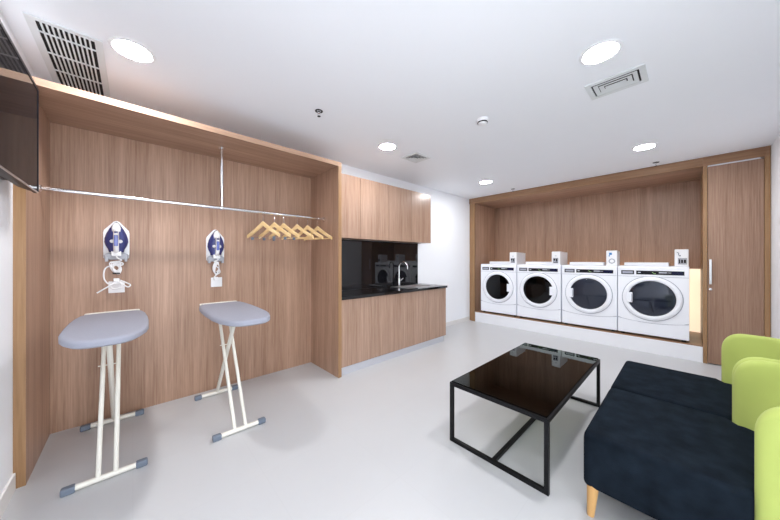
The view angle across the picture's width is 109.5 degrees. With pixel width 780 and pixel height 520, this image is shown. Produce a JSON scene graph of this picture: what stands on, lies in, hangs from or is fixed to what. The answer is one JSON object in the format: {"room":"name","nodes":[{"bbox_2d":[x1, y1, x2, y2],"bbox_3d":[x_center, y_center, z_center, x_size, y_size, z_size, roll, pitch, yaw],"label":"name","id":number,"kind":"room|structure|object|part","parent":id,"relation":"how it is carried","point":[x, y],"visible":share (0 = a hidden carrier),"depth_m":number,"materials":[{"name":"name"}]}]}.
{"room":"laundry","nodes":[
{"label":"laundry","id":0,"kind":"room"},
{"bbox_2d":[0,10,35,494],"bbox_3d":[-1.342,0.015,0.581,0.150,2.650,4.320,0,0,-43],"label":"wall","id":1,"kind":"structure","parent":0,"point":[6,187],"depth_m":1.52,"materials":[{"name":"white paint"}]},
{"bbox_2d":[0,473,15,518],"bbox_3d":[-1.048,1.290,0.386,0.013,0.100,3.315,0,0,-43],"label":"baseboard","id":2,"kind":"structure","parent":1,"relation":"attached to","point":[8,491],"depth_m":1.50,"materials":[{"name":"paint"}]},
{"bbox_2d":[0,20,38,192],"bbox_3d":[-1.695,-0.686,1.151,0.107,0.608,1.155,0,0,-43],"label":"television","id":3,"kind":"object","parent":1,"relation":"attached to","point":[19,93],"visible":1,"depth_m":1.33,"materials":[{"name":"black plastic"}]},
{"bbox_3d":[-1.720,-0.621,1.202,0.034,0.472,0.998,0,0,-43],"label":"casing","id":4,"kind":"part","parent":3,"relation":"part of","materials":[{"name":"black plastic"}]},
{"bbox_3d":[-1.658,-0.387,1.185,0.005,0.009,1.155,0,0,-43],"label":"trim","id":5,"kind":"part","parent":3,"relation":"part of","materials":[{"name":"metal"}]},
{"bbox_2d":[0,320,720,519],"bbox_3d":[1.258,1.390,3.006,7.260,0.100,4.320,0,0,-43],"label":"floor","id":6,"kind":"structure","parent":0,"point":[372,442],"depth_m":1.93,"materials":[{"name":"grey seamless vinyl"}]},
{"bbox_2d":[58,309,148,497],"bbox_3d":[-1.890,0.878,1.860,0.392,0.923,1.152,0,0,-43],"label":"ironing board","id":7,"kind":"object","parent":6,"relation":"on","point":[104,330],"visible":1,"depth_m":1.76,"materials":[{"name":"fabric"}]},
{"bbox_3d":[-1.942,0.889,1.859,0.025,0.856,0.583,0,0,-43],"label":"leg","id":8,"kind":"part","parent":7,"relation":"part of","materials":[{"name":"white metal"}]},
{"bbox_3d":[-2.039,0.889,2.019,0.031,0.861,0.699,0,0,-43],"label":"leg","id":9,"kind":"part","parent":7,"relation":"part of","materials":[{"name":"white metal"}]},
{"bbox_3d":[-1.886,0.889,1.911,0.025,0.856,0.583,0,0,-43],"label":"leg","id":10,"kind":"part","parent":7,"relation":"part of","materials":[{"name":"white metal"}]},
{"bbox_2d":[13,76,341,488],"bbox_3d":[-1.599,0.123,2.612,2.243,2.433,0.674,0,0,-43],"label":"ironing alcove","id":11,"kind":"object","parent":6,"relation":"on","point":[171,181],"visible":0.95,"depth_m":2.50,"materials":[{"name":"brown wood"}]},
{"bbox_3d":[-2.404,0.146,1.865,0.047,2.388,0.670,0,0,-43],"label":"panel","id":12,"kind":"part","parent":11,"relation":"part of","materials":[{"name":"brown wood"}]},
{"bbox_2d":[103,221,129,261],"bbox_3d":[-2.316,-0.151,2.336,0.160,0.345,0.060,0,0,-43],"label":"holder","id":13,"kind":"object","parent":11,"relation":"attached to","point":[107,256],"visible":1,"depth_m":2.33,"materials":[{"name":"white plastic"}]},
{"bbox_2d":[96,222,130,293],"bbox_3d":[-2.309,-0.017,2.312,0.147,0.594,0.159,0,0,-3],"label":"iron","id":14,"kind":"object","parent":13,"relation":"hanging from","point":[116,239],"visible":1,"depth_m":2.29,"materials":[{"name":"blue plastic"}]},
{"bbox_3d":[-2.302,0.118,2.302,0.206,0.324,0.052,0,0,-43],"label":"cord","id":15,"kind":"part","parent":14,"relation":"part of","materials":[{"name":"white plastic"}]},
{"bbox_3d":[-2.264,-0.154,2.280,0.034,0.214,0.069,0,0,-43],"label":"handle","id":16,"kind":"part","parent":14,"relation":"part of","materials":[{"name":"white plastic"}]},
{"bbox_2d":[108,281,124,292],"bbox_3d":[-2.332,0.239,2.353,0.100,0.098,0.014,0,0,-43],"label":"wall socket","id":17,"kind":"object","parent":11,"relation":"attached to","point":[122,289],"visible":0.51,"depth_m":2.35,"materials":[{"name":"white plastic"}]},
{"bbox_3d":[-1.820,0.146,2.853,2.155,2.388,0.020,0,0,-43],"label":"panel","id":18,"kind":"part","parent":11,"relation":"part of","materials":[{"name":"brown wood"}]},
{"bbox_3d":[-1.583,-0.480,2.599,2.155,0.031,0.031,0,0,-43],"label":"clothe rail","id":19,"kind":"part","parent":11,"relation":"part of","materials":[{"name":"silver metal"}]},
{"bbox_3d":[-1.601,-1.071,2.613,2.243,0.045,0.670,0,0,-43],"label":"panel","id":20,"kind":"part","parent":11,"relation":"part of","materials":[{"name":"brown wood"}]},
{"bbox_2d":[206,230,223,262],"bbox_3d":[-1.788,-0.131,2.829,0.160,0.345,0.060,0,0,-43],"label":"holder","id":21,"kind":"object","parent":11,"relation":"attached to","point":[209,258],"visible":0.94,"depth_m":2.80,"materials":[{"name":"white plastic"}]},
{"bbox_2d":[207,230,223,280],"bbox_3d":[-1.754,-0.036,2.793,0.145,0.515,0.124,0,0,-43],"label":"iron","id":22,"kind":"object","parent":21,"relation":"hanging from","point":[215,245],"visible":1,"depth_m":2.78,"materials":[{"name":"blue plastic"}]},
{"bbox_3d":[-1.762,0.096,2.801,0.069,0.240,0.040,0,0,-30],"label":"cord","id":23,"kind":"part","parent":22,"relation":"part of","materials":[{"name":"white plastic"}]},
{"bbox_3d":[-1.735,-0.135,2.773,0.034,0.214,0.069,0,0,-43],"label":"handle","id":24,"kind":"part","parent":22,"relation":"part of","materials":[{"name":"white plastic"}]},
{"bbox_2d":[211,277,221,286],"bbox_3d":[-1.794,0.239,2.854,0.100,0.098,0.014,0,0,-43],"label":"wall socket","id":25,"kind":"object","parent":11,"relation":"attached to","point":[218,283],"visible":0.98,"depth_m":2.85,"materials":[{"name":"white plastic"}]},
{"bbox_2d":[247,212,279,239],"bbox_3d":[-1.312,-0.351,2.851,0.450,0.298,0.026,0,0,23],"label":"hanger","id":26,"kind":"object","parent":11,"relation":"hanging from","point":[262,223],"visible":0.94,"depth_m":2.84,"materials":[{"name":"brown wood"}]},
{"bbox_2d":[259,212,290,239],"bbox_3d":[-1.228,-0.351,2.930,0.450,0.298,0.026,0,0,24],"label":"hanger","id":27,"kind":"object","parent":11,"relation":"hanging from","point":[274,224],"visible":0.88,"depth_m":2.91,"materials":[{"name":"wood"}]},
{"bbox_2d":[269,213,299,240],"bbox_3d":[-1.155,-0.351,2.998,0.450,0.298,0.026,0,0,26],"label":"hanger","id":28,"kind":"object","parent":11,"relation":"hanging from","point":[283,225],"visible":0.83,"depth_m":2.96,"materials":[{"name":"wood"}]},
{"bbox_2d":[281,215,313,239],"bbox_3d":[-1.044,-0.361,3.102,0.450,0.279,0.022,0,0,23],"label":"hanger","id":29,"kind":"object","parent":11,"relation":"hanging from","point":[296,226],"visible":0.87,"depth_m":3.08,"materials":[{"name":"brown wood"}]},
{"bbox_2d":[294,220,322,239],"bbox_3d":[-0.951,-0.361,3.187,0.450,0.279,0.022,0,0,26],"label":"hanger","id":30,"kind":"object","parent":11,"relation":"hanging from","point":[307,227],"visible":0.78,"depth_m":3.16,"materials":[{"name":"brown wood"}]},
{"bbox_2d":[304,217,331,240],"bbox_3d":[-0.859,-0.361,3.274,0.450,0.279,0.022,0,0,30],"label":"hanger","id":31,"kind":"object","parent":11,"relation":"hanging from","point":[317,228],"visible":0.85,"depth_m":3.25,"materials":[{"name":"brown wood"}]},
{"bbox_3d":[-0.796,0.146,3.364,0.041,2.388,0.670,0,0,-43],"label":"panel","id":32,"kind":"part","parent":11,"relation":"part of","materials":[{"name":"brown wood"}]},
{"bbox_2d":[194,301,269,441],"bbox_3d":[-1.332,0.878,2.326,0.392,0.923,1.152,0,0,-43],"label":"ironing board","id":33,"kind":"object","parent":6,"relation":"on","point":[233,314],"visible":1,"depth_m":2.23,"materials":[{"name":"fabric"}]},
{"bbox_3d":[-1.481,0.889,2.485,0.031,0.861,0.699,0,0,-43],"label":"leg","id":34,"kind":"part","parent":33,"relation":"part of","materials":[{"name":"white metal"}]},
{"bbox_3d":[-1.383,0.889,2.325,0.025,0.856,0.583,0,0,-43],"label":"leg","id":35,"kind":"part","parent":33,"relation":"part of","materials":[{"name":"white metal"}]},
{"bbox_3d":[-1.328,0.889,2.377,0.025,0.856,0.583,0,0,-43],"label":"leg","id":36,"kind":"part","parent":33,"relation":"part of","materials":[{"name":"white metal"}]},
{"bbox_2d":[342,293,402,374],"bbox_3d":[-0.376,0.905,3.692,1.013,0.870,0.553,0,0,-43],"label":"base cabinet","id":37,"kind":"object","parent":6,"relation":"on","point":[372,327],"visible":0.74,"depth_m":3.44,"materials":[{"name":"brown wood"}]},
{"bbox_3d":[-0.380,0.859,3.324,0.499,0.773,0.020,0,0,-43],"label":"door","id":38,"kind":"part","parent":37,"relation":"part of","materials":[{"name":"brown wood"}]},
{"bbox_3d":[-0.010,0.859,3.669,0.506,0.773,0.020,0,0,-43],"label":"door","id":39,"kind":"part","parent":37,"relation":"part of","materials":[{"name":"brown wood"}]},
{"bbox_2d":[342,283,446,299],"bbox_3d":[0.002,0.451,4.031,2.028,0.034,0.573,0,0,-43],"label":"countertop","id":40,"kind":"structure","parent":37,"relation":"on","point":[377,291],"depth_m":3.80,"materials":[{"name":"black stone"}]},
{"bbox_2d":[397,261,407,285],"bbox_3d":[0.199,0.236,4.415,0.119,0.396,0.167,0,0,-29],"label":"faucet","id":41,"kind":"object","parent":40,"relation":"on","point":[399,280],"visible":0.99,"depth_m":4.43,"materials":[{"name":"silver metal"}]},
{"bbox_3d":[0.210,0.176,4.412,0.173,0.277,0.023,0,0,30],"label":"spout","id":42,"kind":"part","parent":41,"relation":"part of","materials":[{"name":"silver metal"}]},
{"bbox_2d":[393,284,436,288],"bbox_3d":[0.387,0.505,4.387,0.710,0.158,0.350,0,0,-43],"label":"sink","id":43,"kind":"object","parent":40,"relation":"in","point":[414,285],"visible":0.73,"depth_m":4.31,"materials":[{"name":"metal"}]},
{"bbox_3d":[0.489,0.508,4.490,0.360,0.151,0.300,0,0,-43],"label":"bowl","id":44,"kind":"part","parent":43,"relation":"part of","materials":[{"name":"metal"}]},
{"bbox_2d":[402,286,445,354],"bbox_3d":[0.361,0.905,4.379,1.002,0.870,0.553,0,0,-43],"label":"base cabinet","id":45,"kind":"object","parent":6,"relation":"on","point":[424,312],"visible":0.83,"depth_m":4.13,"materials":[{"name":"brown wood"}]},
{"bbox_3d":[0.359,0.859,4.013,0.496,0.773,0.020,0,0,-43],"label":"door","id":46,"kind":"part","parent":45,"relation":"part of","materials":[{"name":"brown wood"}]},
{"bbox_3d":[0.726,0.859,4.355,0.498,0.773,0.020,0,0,-43],"label":"door","id":47,"kind":"part","parent":45,"relation":"part of","materials":[{"name":"brown wood"}]},
{"bbox_2d":[481,261,517,316],"bbox_3d":[2.433,0.589,5.828,0.756,1.071,0.742,0,0,-43],"label":"washing machine","id":48,"kind":"object","parent":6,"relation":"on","point":[498,278],"visible":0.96,"depth_m":5.56,"materials":[{"name":"white metal"}]},
{"bbox_3d":[2.176,0.565,5.588,0.022,0.502,0.502,0,0,-43],"label":"door glass","id":49,"kind":"part","parent":48,"relation":"part of","materials":[{"name":"black glass"}]},
{"bbox_3d":[2.177,0.565,5.590,0.041,0.624,0.624,0,0,-43],"label":"door","id":50,"kind":"part","parent":48,"relation":"part of","materials":[{"name":"white ceramic"}]},
{"bbox_3d":[2.188,0.986,5.599,0.014,0.208,0.734,0,0,-43],"label":"service panel","id":51,"kind":"part","parent":48,"relation":"part of","materials":[{"name":"white metal"}]},
{"bbox_3d":[2.188,0.583,5.599,0.014,0.665,0.734,0,0,-43],"label":"panel","id":52,"kind":"part","parent":48,"relation":"part of","materials":[{"name":"white metal"}]},
{"bbox_3d":[2.200,0.180,5.610,0.054,0.146,0.736,0,0,-43],"label":"control panel","id":53,"kind":"part","parent":48,"relation":"part of","materials":[{"name":"white plastic"}]},
{"bbox_2d":[510,252,524,263],"bbox_3d":[2.612,-0.015,5.642,0.464,0.240,0.135,0,0,-43],"label":"box","id":54,"kind":"object","parent":48,"relation":"on","point":[515,257],"visible":0.9,"depth_m":5.51,"materials":[{"name":"white plastic"}]},
{"bbox_2d":[450,343,599,496],"bbox_3d":[1.174,1.120,2.269,1.384,0.440,0.662,0,0,-43],"label":"coffee table","id":55,"kind":"object","parent":6,"relation":"on","point":[533,381],"visible":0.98,"depth_m":2.02,"materials":[{"name":"black metal"}]},
{"bbox_3d":[0.459,1.124,2.039,0.024,0.384,0.024,0,0,-43],"label":"leg","id":56,"kind":"part","parent":55,"relation":"part of","materials":[{"name":"black metal"}]},
{"bbox_3d":[1.174,0.920,2.269,1.384,0.024,0.662,0,0,-43],"label":"frame","id":57,"kind":"part","parent":55,"relation":"part of","materials":[{"name":"black metal"}]},
{"bbox_3d":[1.174,0.903,2.269,1.360,0.008,0.638,0,0,-43],"label":"glass","id":58,"kind":"part","parent":55,"relation":"part of","materials":[{"name":"black glass"}]},
{"bbox_3d":[0.894,1.124,1.572,0.024,0.384,0.024,0,0,-43],"label":"leg","id":59,"kind":"part","parent":55,"relation":"part of","materials":[{"name":"black metal"}]},
{"bbox_3d":[1.889,1.124,2.500,0.024,0.384,0.024,0,0,-43],"label":"leg","id":60,"kind":"part","parent":55,"relation":"part of","materials":[{"name":"black metal"}]},
{"bbox_2d":[517,262,569,322],"bbox_3d":[2.950,0.589,5.274,0.756,1.071,0.742,0,0,-43],"label":"washing machine","id":61,"kind":"object","parent":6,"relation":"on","point":[539,284],"visible":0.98,"depth_m":5.01,"materials":[{"name":"white metal"}]},
{"bbox_3d":[2.693,0.565,5.034,0.022,0.502,0.502,0,0,-43],"label":"door glass","id":62,"kind":"part","parent":61,"relation":"part of","materials":[{"name":"black glass"}]},
{"bbox_3d":[2.694,0.565,5.035,0.041,0.624,0.624,0,0,-43],"label":"door","id":63,"kind":"part","parent":61,"relation":"part of","materials":[{"name":"white ceramic"}]},
{"bbox_3d":[2.705,0.986,5.045,0.014,0.208,0.734,0,0,-43],"label":"service panel","id":64,"kind":"part","parent":61,"relation":"part of","materials":[{"name":"white metal"}]},
{"bbox_3d":[2.705,0.583,5.045,0.014,0.665,0.734,0,0,-43],"label":"panel","id":65,"kind":"part","parent":61,"relation":"part of","materials":[{"name":"white metal"}]},
{"bbox_3d":[2.717,0.180,5.056,0.054,0.146,0.736,0,0,-43],"label":"control panel","id":66,"kind":"part","parent":61,"relation":"part of","materials":[{"name":"white plastic"}]},
{"bbox_2d":[552,251,567,264],"bbox_3d":[3.130,-0.015,5.086,0.464,0.240,0.135,0,0,-43],"label":"box","id":67,"kind":"object","parent":61,"relation":"on","point":[558,257],"visible":1,"depth_m":4.95,"materials":[{"name":"white plastic"}]},
{"bbox_2d":[469,158,702,332],"bbox_3d":[3.256,0.015,5.143,1.023,2.649,3.385,0,0,-43],"label":"surround","id":68,"kind":"object","parent":6,"relation":"on","point":[647,214],"visible":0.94,"depth_m":4.98,"materials":[{"name":"brown wood"}]},
{"bbox_3d":[2.189,0.072,6.289,1.020,2.535,0.030,0,0,-43],"label":"panel","id":69,"kind":"part","parent":68,"relation":"part of","materials":[{"name":"brown wood"}]},
{"bbox_3d":[3.620,-0.527,5.385,0.020,1.355,3.244,0,0,-43],"label":"panel","id":70,"kind":"part","parent":68,"relation":"part of","materials":[{"name":"brown wood"}]},
{"bbox_3d":[3.634,0.636,5.399,0.020,0.973,3.244,0,0,-43],"label":"panel","id":71,"kind":"part","parent":68,"relation":"part of","materials":[{"name":"beige"}]},
{"bbox_2d":[475,310,702,362],"bbox_3d":[3.301,1.232,5.088,0.991,0.216,3.242,0,0,-43],"label":"plinth","id":72,"kind":"object","parent":6,"relation":"on","point":[692,350],"visible":0.57,"depth_m":4.30,"materials":[{"name":"white paint"}]},
{"bbox_2d":[562,262,621,331],"bbox_3d":[3.467,0.589,4.719,0.756,1.071,0.742,0,0,-43],"label":"washing machine","id":73,"kind":"object","parent":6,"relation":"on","point":[589,289],"visible":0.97,"depth_m":4.47,"materials":[{"name":"white metal"}]},
{"bbox_3d":[3.211,0.565,4.481,0.041,0.624,0.624,0,0,-43],"label":"door","id":74,"kind":"part","parent":73,"relation":"part of","materials":[{"name":"white ceramic"}]},
{"bbox_3d":[3.222,0.986,4.491,0.014,0.208,0.734,0,0,-43],"label":"service panel","id":75,"kind":"part","parent":73,"relation":"part of","materials":[{"name":"white metal"}]},
{"bbox_3d":[3.222,0.583,4.491,0.014,0.665,0.734,0,0,-43],"label":"panel","id":76,"kind":"part","parent":73,"relation":"part of","materials":[{"name":"white metal"}]},
{"bbox_3d":[3.234,0.180,4.502,0.054,0.146,0.736,0,0,-43],"label":"control panel","id":77,"kind":"part","parent":73,"relation":"part of","materials":[{"name":"white plastic"}]},
{"bbox_2d":[606,250,619,265],"bbox_3d":[3.595,-0.015,4.447,0.276,0.240,0.135,0,0,-43],"label":"box","id":78,"kind":"object","parent":73,"relation":"on","point":[612,257],"visible":1,"depth_m":4.36,"materials":[{"name":"white plastic"}]},
{"bbox_2d":[618,262,688,341],"bbox_3d":[3.978,0.589,4.171,0.756,1.071,0.742,0,0,-43],"label":"washing machine","id":79,"kind":"object","parent":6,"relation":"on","point":[653,297],"visible":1,"depth_m":3.92,"materials":[{"name":"white metal"}]},
{"bbox_3d":[3.550,0.197,4.121,0.004,0.059,0.146,0,0,-43],"label":"name plate","id":80,"kind":"part","parent":79,"relation":"part of","materials":[{"name":"white plastic"}]},
{"bbox_3d":[3.558,0.565,4.092,0.030,0.150,0.060,0,0,-43],"label":"door handle","id":81,"kind":"part","parent":79,"relation":"part of","materials":[{"name":"white plastic"}]},
{"bbox_3d":[3.722,0.565,3.933,0.041,0.624,0.624,0,0,-43],"label":"door","id":82,"kind":"part","parent":79,"relation":"part of","materials":[{"name":"white plastic"}]},
{"bbox_3d":[3.733,0.986,3.943,0.014,0.208,0.734,0,0,-43],"label":"service panel","id":83,"kind":"part","parent":79,"relation":"part of","materials":[{"name":"white metal"}]},
{"bbox_3d":[3.733,0.583,3.943,0.014,0.665,0.734,0,0,-43],"label":"panel","id":84,"kind":"part","parent":79,"relation":"part of","materials":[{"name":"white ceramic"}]},
{"bbox_3d":[3.744,0.180,3.954,0.054,0.146,0.736,0,0,-43],"label":"control panel","id":85,"kind":"part","parent":79,"relation":"part of","materials":[{"name":"white plastic"}]},
{"bbox_2d":[674,249,688,266],"bbox_3d":[4.113,-0.015,3.890,0.278,0.240,0.135,0,0,-43],"label":"box","id":86,"kind":"object","parent":79,"relation":"on","point":[681,256],"visible":0.99,"depth_m":3.80,"materials":[{"name":"white plastic"}]},
{"bbox_2d":[584,360,779,519],"bbox_3d":[1.621,0.941,1.356,0.756,0.803,0.968,0,0,-43],"label":"armchair","id":87,"kind":"object","parent":6,"relation":"on","point":[663,460],"visible":1,"depth_m":1.32,"materials":[{"name":"fabric"}]},
{"bbox_3d":[1.066,1.247,1.445,0.058,0.189,0.056,0,0,-43],"label":"leg","id":88,"kind":"part","parent":87,"relation":"part of","materials":[{"name":"brown wood"}]},
{"bbox_3d":[1.809,0.858,1.154,0.756,0.635,0.416,0,0,-43],"label":"backrest","id":89,"kind":"part","parent":87,"relation":"part of","materials":[{"name":"fabric"}]},
{"bbox_2d":[611,334,779,421],"bbox_3d":[2.178,0.941,1.875,0.756,0.803,0.968,0,0,-43],"label":"armchair","id":90,"kind":"object","parent":6,"relation":"on","point":[714,396],"visible":0.43,"depth_m":1.95,"materials":[{"name":"fabric"}]},
{"bbox_3d":[2.147,1.048,1.907,0.752,0.290,0.880,0,0,-43],"label":"seat","id":91,"kind":"part","parent":90,"relation":"part of","materials":[{"name":"fabric"}]},
{"bbox_3d":[2.366,0.858,1.673,0.756,0.635,0.416,0,0,-43],"label":"backrest","id":92,"kind":"part","parent":90,"relation":"part of","materials":[{"name":"fabric"}]},
{"bbox_2d":[700,145,770,364],"bbox_3d":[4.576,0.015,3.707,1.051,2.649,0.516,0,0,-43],"label":"door","id":93,"kind":"structure","parent":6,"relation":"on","point":[739,182],"depth_m":3.37,"materials":[{"name":"brown wood"}]},
{"bbox_3d":[4.423,0.072,3.892,1.023,2.535,0.036,0,0,-43],"label":"panel","id":94,"kind":"part","parent":93,"relation":"part of","materials":[{"name":"brown wood"}]},
{"bbox_3d":[4.070,0.163,3.504,0.035,0.315,0.021,0,0,-43],"label":"handle","id":95,"kind":"part","parent":93,"relation":"part of","materials":[{"name":"metal"}]},
{"bbox_3d":[4.565,0.072,3.373,0.523,2.535,0.043,0,0,-43],"label":"panel","id":96,"kind":"part","parent":93,"relation":"part of","materials":[{"name":"brown wood"}]},
{"bbox_2d":[0,0,779,198],"bbox_3d":[1.258,-1.370,3.006,7.260,0.120,4.320,0,0,-43],"label":"ceiling","id":97,"kind":"structure","parent":0,"point":[419,76],"depth_m":1.94,"materials":[{"name":"white paint"}]},
{"bbox_2d":[22,11,109,97],"bbox_3d":[-2.118,-1.303,1.861,0.294,0.012,0.830,0,0,-43],"label":"ceiling vent","id":98,"kind":"object","parent":97,"relation":"in","point":[72,58],"visible":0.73,"depth_m":1.77,"materials":[{"name":"white metal"}]},
{"bbox_2d":[107,36,155,63],"bbox_3d":[-1.616,-1.306,1.733,0.224,0.008,0.224,0,0,-43],"label":"recessed light","id":99,"kind":"object","parent":97,"relation":"in","point":[130,49],"visible":1,"depth_m":1.72,"materials":[{"name":"white plastic"}]},
{"bbox_2d":[113,40,150,60],"bbox_3d":[-1.616,-1.306,1.733,0.178,0.004,0.178,0,0,-43],"label":"diffuser","id":100,"kind":"object","parent":99,"relation":"attached to","point":[134,51],"depth_m":1.73,"materials":[{"name":"white plastic"}]},
{"bbox_2d":[315,109,322,116],"bbox_3d":[-0.629,-1.284,2.441,0.068,0.051,0.068,0,0,-43],"label":"sprinkler","id":101,"kind":"object","parent":97,"relation":"attached to","point":[319,110],"visible":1,"depth_m":2.43,"materials":[{"name":"metal"}]},
{"bbox_2d":[378,143,396,150],"bbox_3d":[-0.029,-1.306,3.213,0.224,0.008,0.224,0,0,-43],"label":"recessed light","id":102,"kind":"object","parent":97,"relation":"in","point":[383,146],"visible":1,"depth_m":3.20,"materials":[{"name":"white"}]},
{"bbox_2d":[380,144,394,149],"bbox_3d":[-0.029,-1.306,3.213,0.178,0.004,0.178,0,0,-43],"label":"diffuser","id":103,"kind":"object","parent":102,"relation":"attached to","point":[382,146],"depth_m":3.20,"materials":[{"name":"white plastic"}]},
{"bbox_2d":[401,152,430,162],"bbox_3d":[0.336,-1.303,3.554,0.280,0.012,0.260,0,0,-43],"label":"ceiling vent","id":104,"kind":"object","parent":97,"relation":"in","point":[415,157],"visible":1,"depth_m":3.55,"materials":[{"name":"white metal"}]},
{"bbox_2d":[477,117,487,125],"bbox_3d":[0.869,-1.285,2.588,0.104,0.050,0.104,0,0,-43],"label":"smoke detector","id":105,"kind":"object","parent":97,"relation":"attached to","point":[482,121],"visible":1,"depth_m":2.56,"materials":[{"name":"white plastic"}]},
{"bbox_2d":[479,180,492,183],"bbox_3d":[1.628,-1.306,4.691,0.224,0.008,0.224,0,0,-43],"label":"recessed light","id":106,"kind":"object","parent":97,"relation":"in","point":[484,181],"visible":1,"depth_m":4.70,"materials":[{"name":"white"}]},
{"bbox_2d":[579,39,622,64],"bbox_3d":[1.335,-1.306,1.750,0.224,0.008,0.224,0,0,-43],"label":"recessed light","id":107,"kind":"object","parent":97,"relation":"in","point":[602,51],"visible":1,"depth_m":1.74,"materials":[{"name":"white plastic"}]},
{"bbox_2d":[583,42,617,62],"bbox_3d":[1.335,-1.306,1.750,0.178,0.004,0.178,0,0,-43],"label":"diffuser","id":108,"kind":"object","parent":107,"relation":"attached to","point":[600,52],"depth_m":1.74,"materials":[{"name":"white plastic"}]},
{"bbox_2d":[584,63,648,99],"bbox_3d":[1.679,-1.304,2.052,0.255,0.011,0.340,0,0,-43],"label":"ceiling vent","id":109,"kind":"object","parent":97,"relation":"in","point":[634,76],"visible":1,"depth_m":2.03,"materials":[{"name":"white metal"}]},
{"bbox_2d":[632,143,657,150],"bbox_3d":[2.971,-1.306,3.222,0.224,0.008,0.224,0,0,-43],"label":"recessed light","id":110,"kind":"object","parent":97,"relation":"in","point":[648,145],"visible":1,"depth_m":3.20,"materials":[{"name":"white plastic"}]},
{"bbox_2d":[634,144,654,149],"bbox_3d":[2.971,-1.306,3.222,0.178,0.004,0.178,0,0,-43],"label":"diffuser","id":111,"kind":"object","parent":110,"relation":"attached to","point":[644,146],"depth_m":3.20,"materials":[{"name":"white"}]},
{"bbox_2d":[342,164,469,321],"bbox_3d":[-0.070,0.015,4.540,7.110,2.650,0.265,0,0,-43],"label":"wall","id":112,"kind":"structure","parent":0,"point":[445,260],"depth_m":5.47,"materials":[{"name":"white paint"}]},
{"bbox_2d":[342,173,387,240],"bbox_3d":[-0.479,-0.682,3.804,1.013,0.820,0.248,0,0,-43],"label":"upper cabinet","id":113,"kind":"object","parent":112,"relation":"attached to","point":[364,201],"visible":0.74,"depth_m":3.76,"materials":[{"name":"brown wood"}]},
{"bbox_3d":[-0.588,-0.682,3.547,0.499,0.820,0.020,0,0,-43],"label":"door","id":114,"kind":"part","parent":113,"relation":"part of","materials":[{"name":"brown wood"}]},
{"bbox_3d":[-0.218,-0.682,3.892,0.506,0.820,0.020,0,0,-43],"label":"door","id":115,"kind":"part","parent":113,"relation":"part of","materials":[{"name":"brown wood"}]},
{"bbox_2d":[342,239,417,289],"bbox_3d":[-0.222,0.081,4.206,1.938,0.704,0.012,0,0,-43],"label":"backsplash","id":116,"kind":"structure","parent":112,"relation":"attached to","point":[365,264],"depth_m":4.22,"materials":[{"name":"black glass"}]},
{"bbox_2d":[384,185,430,243],"bbox_3d":[0.253,-0.682,4.487,0.990,0.820,0.248,0,0,-43],"label":"upper cabinet","id":117,"kind":"object","parent":112,"relation":"attached to","point":[409,212],"visible":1,"depth_m":4.35,"materials":[{"name":"brown wood"}]},
{"bbox_3d":[0.151,-0.682,4.236,0.496,0.820,0.020,0,0,-43],"label":"door","id":118,"kind":"part","parent":117,"relation":"part of","materials":[{"name":"brown wood"}]},
{"bbox_3d":[0.514,-0.682,4.575,0.488,0.820,0.020,0,0,-43],"label":"door","id":119,"kind":"part","parent":117,"relation":"part of","materials":[{"name":"brown wood"}]},
{"bbox_2d":[446,317,468,326],"bbox_3d":[1.137,1.298,5.474,1.610,0.085,0.013,0,0,-43],"label":"baseboard","id":120,"kind":"structure","parent":112,"relation":"attached to","point":[461,320],"depth_m":5.71,"materials":[{"name":"paint"}]},
{"bbox_2d":[700,173,707,346],"bbox_3d":[3.887,0.015,5.377,0.180,2.650,3.907,0,0,-43],"label":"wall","id":121,"kind":"structure","parent":0,"point":[707,173],"depth_m":4.21,"materials":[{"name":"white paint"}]},
{"bbox_2d":[762,134,779,338],"bbox_3d":[3.306,0.015,2.063,5.550,2.650,0.148,0,0,-43],"label":"wall","id":122,"kind":"structure","parent":0,"point":[775,147],"depth_m":3.03,"materials":[{"name":"white paint"}]}
]}

